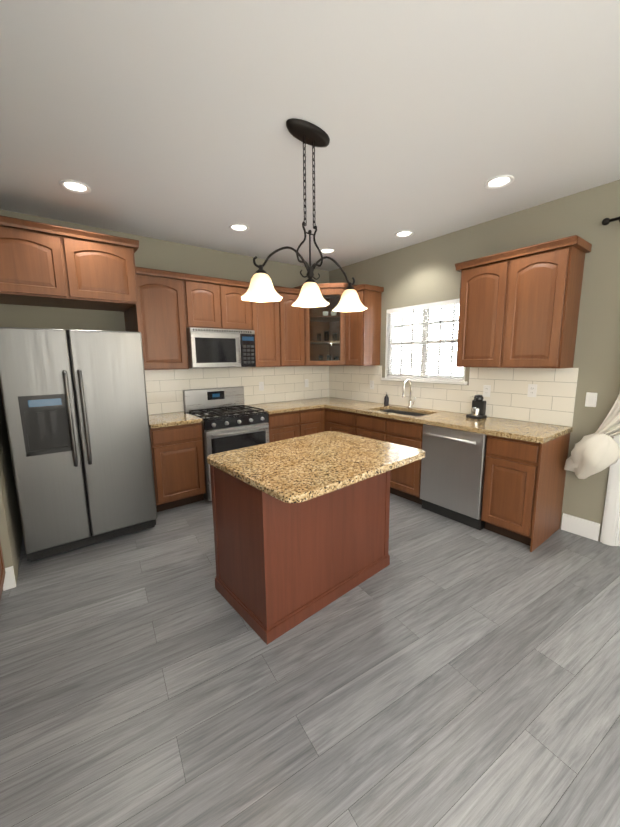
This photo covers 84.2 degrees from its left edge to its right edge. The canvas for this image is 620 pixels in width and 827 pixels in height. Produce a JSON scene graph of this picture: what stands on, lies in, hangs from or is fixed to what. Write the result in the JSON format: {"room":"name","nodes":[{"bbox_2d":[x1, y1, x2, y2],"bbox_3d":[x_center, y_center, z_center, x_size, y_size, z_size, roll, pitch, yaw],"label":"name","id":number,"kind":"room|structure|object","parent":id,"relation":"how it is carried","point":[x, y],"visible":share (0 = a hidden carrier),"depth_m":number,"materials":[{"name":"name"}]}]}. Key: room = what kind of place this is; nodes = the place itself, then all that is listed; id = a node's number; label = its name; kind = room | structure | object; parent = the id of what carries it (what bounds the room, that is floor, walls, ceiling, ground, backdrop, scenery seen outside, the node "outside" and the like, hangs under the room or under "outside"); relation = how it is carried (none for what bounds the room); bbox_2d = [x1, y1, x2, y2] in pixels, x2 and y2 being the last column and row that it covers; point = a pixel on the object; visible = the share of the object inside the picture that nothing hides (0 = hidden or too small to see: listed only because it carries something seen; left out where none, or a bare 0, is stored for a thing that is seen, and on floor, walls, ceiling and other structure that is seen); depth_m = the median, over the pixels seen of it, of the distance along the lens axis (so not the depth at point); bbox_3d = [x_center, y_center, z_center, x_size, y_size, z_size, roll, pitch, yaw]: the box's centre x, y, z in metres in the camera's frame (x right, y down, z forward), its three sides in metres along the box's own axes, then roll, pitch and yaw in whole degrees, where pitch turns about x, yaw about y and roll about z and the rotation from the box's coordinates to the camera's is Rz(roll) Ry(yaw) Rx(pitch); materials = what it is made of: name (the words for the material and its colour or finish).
{"room":"kitchen","nodes":[
{"label":"kitchen","id":0,"kind":"room"},
{"bbox_2d":[0,388,22,584],"bbox_3d":[-2.665,-0.220,2.329,0.775,2.770,1.130,-8,11,-37],"label":"wall","id":1,"kind":"structure","parent":0,"point":[11,533],"depth_m":2.51,"materials":[{"name":"beige paint"}]},
{"bbox_2d":[0,209,328,414],"bbox_3d":[-1.547,-0.492,3.950,4.790,2.770,0.120,-8,11,-37],"label":"wall","id":2,"kind":"structure","parent":0,"point":[158,254],"depth_m":3.62,"materials":[{"name":"beige paint"}]},
{"bbox_2d":[0,215,140,331],"bbox_3d":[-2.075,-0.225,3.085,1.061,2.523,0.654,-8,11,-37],"label":"upper cabinet","id":3,"kind":"object","parent":2,"relation":"attached to","point":[46,265],"visible":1,"depth_m":2.73,"materials":[{"name":"brown wood"}]},
{"bbox_2d":[135,266,188,369],"bbox_3d":[-1.587,-0.943,3.561,0.500,0.965,0.328,-8,11,-37],"label":"upper cabinet","id":4,"kind":"object","parent":2,"relation":"attached to","point":[173,306],"depth_m":3.44,"materials":[{"name":"brown wood"}]},
{"bbox_2d":[187,274,222,328],"bbox_3d":[-1.239,-1.203,3.792,0.380,0.532,0.328,-8,11,-37],"label":"upper cabinet","id":5,"kind":"object","parent":2,"relation":"attached to","point":[204,293],"depth_m":3.67,"materials":[{"name":"brown wood"}]},
{"bbox_2d":[186,327,255,367],"bbox_3d":[-1.041,-0.740,3.929,0.752,0.420,0.441,-8,11,-37],"label":"microwave","id":6,"kind":"object","parent":5,"relation":"attached to","point":[214,348],"visible":1,"depth_m":3.76,"materials":[{"name":"silver metal"}]},
{"bbox_2d":[145,366,328,414],"bbox_3d":[-0.791,-0.358,4.472,2.729,0.491,0.008,-8,11,-37],"label":"backsplash","id":7,"kind":"structure","parent":2,"relation":"attached to","point":[164,390],"depth_m":4.41,"materials":[{"name":"tile"}]},
{"bbox_2d":[259,382,263,390],"bbox_3d":[-0.645,-0.363,4.572,0.072,0.116,0.008,-8,11,-37],"label":"electrical outlet","id":8,"kind":"object","parent":7,"relation":"attached to","point":[261,386],"visible":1,"depth_m":4.57,"materials":[{"name":"white plastic"}]},
{"bbox_2d":[305,379,308,386],"bbox_3d":[-0.050,-0.442,5.021,0.072,0.116,0.008,-8,11,-37],"label":"electrical outlet","id":9,"kind":"object","parent":7,"relation":"attached to","point":[306,383],"visible":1,"depth_m":5.02,"materials":[{"name":"white plastic"}]},
{"bbox_2d":[219,278,254,329],"bbox_3d":[-0.937,-1.243,4.020,0.380,0.532,0.328,-8,11,-37],"label":"upper cabinet","id":10,"kind":"object","parent":2,"relation":"attached to","point":[238,314],"depth_m":3.89,"materials":[{"name":"brown wood"}]},
{"bbox_2d":[251,286,282,366],"bbox_3d":[-0.628,-1.069,4.285,0.388,0.965,0.328,-8,11,-37],"label":"upper cabinet","id":11,"kind":"object","parent":2,"relation":"attached to","point":[268,330],"depth_m":4.19,"materials":[{"name":"brown wood"}]},
{"bbox_2d":[279,286,303,365],"bbox_3d":[-0.320,-1.110,4.518,0.388,0.965,0.328,-8,11,-37],"label":"upper cabinet","id":12,"kind":"object","parent":2,"relation":"attached to","point":[293,316],"depth_m":4.39,"materials":[{"name":"brown wood"}]},
{"bbox_2d":[294,283,355,365],"bbox_3d":[0.224,-1.182,4.694,0.697,1.040,0.697,-8,11,-37],"label":"upper cabinet","id":13,"kind":"object","parent":2,"relation":"attached to","point":[325,336],"visible":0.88,"depth_m":4.66,"materials":[{"name":"brown wood"}]},
{"bbox_2d":[0,493,619,826],"bbox_3d":[0.330,1.269,1.772,4.790,0.060,6.240,-8,11,-37],"label":"floor","id":14,"kind":"structure","parent":0,"point":[440,671],"depth_m":1.58,"materials":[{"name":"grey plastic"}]},
{"bbox_2d":[0,541,5,600],"bbox_3d":[-2.146,0.762,1.782,0.732,0.988,0.580,-8,11,-37],"label":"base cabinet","id":15,"kind":"object","parent":14,"relation":"on","point":[2,572],"visible":1,"depth_m":2.10,"materials":[{"name":"brown wood"}]},
{"bbox_2d":[0,327,156,561],"bbox_3d":[-1.965,0.192,2.971,0.910,1.735,0.951,-8,11,-37],"label":"refrigerator","id":16,"kind":"object","parent":14,"relation":"on","point":[75,406],"visible":1,"depth_m":2.60,"materials":[{"name":"silver metal"}]},
{"bbox_2d":[150,423,205,511],"bbox_3d":[-1.483,0.510,3.677,0.497,0.872,0.618,-8,11,-37],"label":"base cabinet","id":17,"kind":"object","parent":14,"relation":"on","point":[178,464],"depth_m":3.43,"materials":[{"name":"brown wood"}]},
{"bbox_2d":[148,412,202,428],"bbox_3d":[-1.480,0.060,3.596,0.497,0.039,0.642,-8,11,-37],"label":"countertop","id":18,"kind":"structure","parent":17,"relation":"on","point":[175,418],"depth_m":3.46,"materials":[{"name":"beige stone"}]},
{"bbox_2d":[183,386,268,500],"bbox_3d":[-0.944,0.308,3.983,0.752,1.163,0.723,-8,11,-37],"label":"range","id":19,"kind":"object","parent":14,"relation":"on","point":[231,421],"visible":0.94,"depth_m":3.81,"materials":[{"name":"silver metal"}]},
{"bbox_2d":[268,410,301,442],"bbox_3d":[-0.495,0.380,4.423,0.456,0.872,0.618,-8,11,-37],"label":"base cabinet","id":20,"kind":"object","parent":14,"relation":"on","point":[286,425],"depth_m":4.15,"materials":[{"name":"brown wood"}]},
{"bbox_2d":[302,408,321,435],"bbox_3d":[-0.179,0.338,4.662,0.341,0.872,0.618,-8,11,-37],"label":"base cabinet","id":21,"kind":"object","parent":14,"relation":"on","point":[311,418],"depth_m":4.40,"materials":[{"name":"brown wood"}]},
{"bbox_2d":[207,431,424,644],"bbox_3d":[0.054,0.702,2.242,1.125,0.913,0.900,-8,12,-40],"label":"kitchen island","id":22,"kind":"object","parent":14,"relation":"on","point":[301,528],"visible":1,"depth_m":2.00,"materials":[{"name":"brown wood"}]},
{"bbox_2d":[322,408,324,431],"bbox_3d":[0.225,0.285,4.967,0.676,0.872,0.618,-8,11,-37],"label":"base cabinet","id":23,"kind":"object","parent":14,"relation":"on","point":[323,409],"depth_m":4.53,"materials":[{"name":"brown wood"}]},
{"bbox_2d":[245,401,323,413],"bbox_3d":[-0.355,-0.089,4.446,0.805,0.039,0.642,-8,11,-37],"label":"countertop","id":24,"kind":"structure","parent":23,"relation":"on","point":[286,406],"depth_m":4.36,"materials":[{"name":"beige stone"}]},
{"bbox_2d":[294,397,572,443],"bbox_3d":[0.989,0.081,3.926,0.668,0.239,3.132,-8,11,-37],"label":"countertop","id":25,"kind":"structure","parent":23,"relation":"on","point":[542,433],"depth_m":3.23,"materials":[{"name":"beige stone"}]},
{"bbox_2d":[384,392,388,405],"bbox_3d":[0.960,-0.188,4.308,0.065,0.171,0.060,-8,11,-37],"label":"soap bottle","id":26,"kind":"object","parent":25,"relation":"on","point":[386,400],"visible":1,"depth_m":4.29,"materials":[{"name":"grey"}]},
{"bbox_2d":[402,379,415,407],"bbox_3d":[1.132,-0.226,3.964,0.251,0.351,0.123,-8,11,-37],"label":"faucet","id":27,"kind":"object","parent":25,"relation":"on","point":[410,400],"visible":1,"depth_m":4.01,"materials":[{"name":"silver metal"}]},
{"bbox_2d":[466,395,486,418],"bbox_3d":[1.626,-0.069,3.338,0.125,0.227,0.150,-8,11,-37],"label":"coffee maker","id":28,"kind":"object","parent":25,"relation":"on","point":[478,411],"visible":1,"depth_m":3.31,"materials":[{"name":"black plastic"}]},
{"bbox_2d":[325,408,352,434],"bbox_3d":[0.606,0.352,4.522,0.618,0.872,0.598,-8,11,-37],"label":"base cabinet","id":29,"kind":"object","parent":14,"relation":"on","point":[335,420],"depth_m":4.29,"materials":[{"name":"brown wood"}]},
{"bbox_2d":[353,412,384,440],"bbox_3d":[0.926,0.414,4.109,0.618,0.872,0.453,-8,11,-37],"label":"base cabinet","id":30,"kind":"object","parent":14,"relation":"on","point":[368,426],"depth_m":3.89,"materials":[{"name":"brown wood"}]},
{"bbox_2d":[385,418,422,504],"bbox_3d":[1.201,0.468,3.754,0.618,0.872,0.453,-8,11,-37],"label":"base cabinet","id":31,"kind":"object","parent":14,"relation":"on","point":[405,481],"depth_m":3.54,"materials":[{"name":"brown wood"}]},
{"bbox_2d":[420,424,486,529],"bbox_3d":[1.492,0.538,3.314,0.663,0.866,0.594,-8,11,-37],"label":"dishwasher","id":32,"kind":"object","parent":14,"relation":"on","point":[452,471],"visible":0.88,"depth_m":3.11,"materials":[{"name":"silver metal"}]},
{"bbox_2d":[481,433,569,551],"bbox_3d":[1.833,0.592,2.939,0.618,0.872,0.408,-8,11,-37],"label":"base cabinet","id":33,"kind":"object","parent":14,"relation":"on","point":[523,490],"depth_m":2.75,"materials":[{"name":"brown wood"}]},
{"bbox_2d":[0,0,619,270],"bbox_3d":[0.299,-1.536,1.323,4.790,0.080,6.240,-8,11,-37],"label":"ceiling","id":34,"kind":"structure","parent":0,"point":[166,120],"depth_m":1.80,"materials":[{"name":"white paint"}]},
{"bbox_2d":[59,180,90,193],"bbox_3d":[-1.715,-1.656,2.510,0.196,0.011,0.196,-8,11,-37],"label":"recessed light","id":35,"kind":"object","parent":34,"relation":"in","point":[70,185],"visible":0.94,"depth_m":2.51,"materials":[{"name":"white"}]},
{"bbox_2d":[229,224,248,231],"bbox_3d":[-0.686,-1.798,3.324,0.196,0.011,0.196,-8,11,-37],"label":"recessed light","id":36,"kind":"object","parent":34,"relation":"in","point":[239,227],"visible":0.98,"depth_m":3.32,"materials":[{"name":"white"}]},
{"bbox_2d":[241,118,367,311],"bbox_3d":[-0.002,-1.125,2.010,0.942,0.940,0.220,-8,12,-40],"label":"chandelier","id":37,"kind":"object","parent":34,"relation":"hanging from","point":[261,288],"visible":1,"depth_m":1.98,"materials":[{"name":"black metal"}]},
{"bbox_2d":[320,248,335,253],"bbox_3d":[0.206,-1.927,4.072,0.196,0.011,0.196,-8,11,-37],"label":"recessed light","id":38,"kind":"object","parent":34,"relation":"in","point":[327,250],"visible":0.85,"depth_m":4.06,"materials":[{"name":"white"}]},
{"bbox_2d":[394,230,413,237],"bbox_3d":[0.970,-1.851,3.542,0.196,0.011,0.196,-8,11,-37],"label":"recessed light","id":39,"kind":"object","parent":34,"relation":"in","point":[404,233],"visible":0.98,"depth_m":3.54,"materials":[{"name":"white"}]},
{"bbox_2d":[484,175,513,188],"bbox_3d":[1.381,-1.690,2.508,0.196,0.011,0.196,-8,11,-37],"label":"recessed light","id":40,"kind":"object","parent":34,"relation":"in","point":[499,181],"visible":1,"depth_m":2.50,"materials":[{"name":"white"}]},
{"bbox_2d":[329,179,619,541],"bbox_3d":[2.204,-0.365,2.901,0.120,2.770,6.120,-8,11,-37],"label":"wall","id":41,"kind":"structure","parent":0,"point":[424,272],"depth_m":2.84,"materials":[{"name":"beige paint"}]},
{"bbox_2d":[3,513,599,590],"bbox_3d":[0.673,1.231,1.311,4.550,0.148,4.868,-8,11,-37],"label":"baseboard","id":42,"kind":"structure","parent":41,"relation":"attached to","point":[581,527],"depth_m":2.86,"materials":[{"name":"white paint"}]},
{"bbox_2d":[343,284,383,365],"bbox_3d":[0.676,-1.100,4.388,0.364,0.965,0.349,-8,11,-37],"label":"upper cabinet","id":43,"kind":"object","parent":41,"relation":"attached to","point":[363,328],"depth_m":4.30,"materials":[{"name":"brown wood"}]},
{"bbox_2d":[381,378,467,384],"bbox_3d":[1.291,-0.381,4.006,0.070,0.032,1.130,-8,11,-37],"label":"window sill","id":44,"kind":"structure","parent":41,"relation":"attached to","point":[430,381],"depth_m":3.88,"materials":[{"name":"white"}]},
{"bbox_2d":[385,299,465,381],"bbox_3d":[1.320,-0.819,3.963,0.085,0.850,1.070,-8,11,-37],"label":"window","id":45,"kind":"structure","parent":41,"relation":"in","point":[387,341],"depth_m":4.00,"materials":[{"name":"white"}]},
{"bbox_2d":[386,300,463,380],"bbox_3d":[1.297,-0.812,3.946,0.034,0.830,1.042,-8,11,-37],"label":"window blinds","id":46,"kind":"object","parent":45,"relation":"attached to","point":[423,327],"visible":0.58,"depth_m":3.92,"materials":[{"name":"white plastic"}]},
{"bbox_2d":[329,365,578,426],"bbox_3d":[1.245,-0.316,4.069,0.008,0.491,3.128,-8,11,-37],"label":"backsplash","id":47,"kind":"structure","parent":41,"relation":"attached to","point":[552,402],"depth_m":3.38,"materials":[{"name":"tile"}]},
{"bbox_2d":[370,380,373,388],"bbox_3d":[0.826,-0.383,4.595,0.008,0.116,0.072,-8,11,-37],"label":"electrical outlet","id":48,"kind":"object","parent":47,"relation":"attached to","point":[371,384],"visible":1,"depth_m":4.59,"materials":[{"name":"white plastic"}]},
{"bbox_2d":[483,385,490,396],"bbox_3d":[1.750,-0.222,3.399,0.008,0.116,0.072,-8,11,-37],"label":"electrical outlet","id":49,"kind":"object","parent":47,"relation":"attached to","point":[486,390],"visible":0.98,"depth_m":3.40,"materials":[{"name":"white plastic"}]},
{"bbox_2d":[527,384,536,396],"bbox_3d":[1.993,-0.204,3.080,0.008,0.116,0.072,-8,11,-37],"label":"electrical outlet","id":50,"kind":"object","parent":47,"relation":"attached to","point":[532,390],"visible":1,"depth_m":3.08,"materials":[{"name":"white plastic"}]},
{"bbox_2d":[455,252,502,367],"bbox_3d":[1.624,-0.905,3.165,0.364,0.945,0.460,-8,11,-37],"label":"upper cabinet","id":51,"kind":"object","parent":41,"relation":"attached to","point":[481,288],"depth_m":3.07,"materials":[{"name":"brown wood"}]},
{"bbox_2d":[495,235,591,367],"bbox_3d":[1.904,-0.850,2.804,0.364,0.945,0.460,-8,11,-37],"label":"upper cabinet","id":52,"kind":"object","parent":41,"relation":"attached to","point":[519,308],"depth_m":2.71,"materials":[{"name":"brown wood"}]},
{"bbox_2d":[585,392,597,406],"bbox_3d":[2.260,-0.111,2.759,0.008,0.116,0.072,-8,11,-37],"label":"light switch","id":53,"kind":"object","parent":41,"relation":"attached to","point":[591,400],"visible":1,"depth_m":2.76,"materials":[{"name":"white plastic"}]},
{"bbox_2d":[564,217,619,478],"bbox_3d":[2.873,-0.309,1.657,0.312,1.963,2.600,-8,11,-37],"label":"curtain","id":54,"kind":"object","parent":41,"relation":"hanging from","point":[598,451],"visible":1,"depth_m":2.57,"materials":[{"name":"white fabric"}]},
{"bbox_2d":[600,392,619,545],"bbox_3d":[3.010,0.099,1.892,0.146,2.150,1.989,-8,11,-37],"label":"door frame","id":55,"kind":"structure","parent":41,"relation":"attached to","point":[610,530],"depth_m":2.71,"materials":[{"name":"white"}]},
{"label":"outside","id":56,"kind":"structure","parent":0,"visible":0},
{"bbox_2d":[392,305,462,375],"bbox_3d":[2.001,-0.884,4.480,0.001,2.700,2.670,-8,11,-37],"label":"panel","id":57,"kind":"object","parent":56,"point":[398,322],"depth_m":4.85,"materials":[{"name":"white"}]}
]}

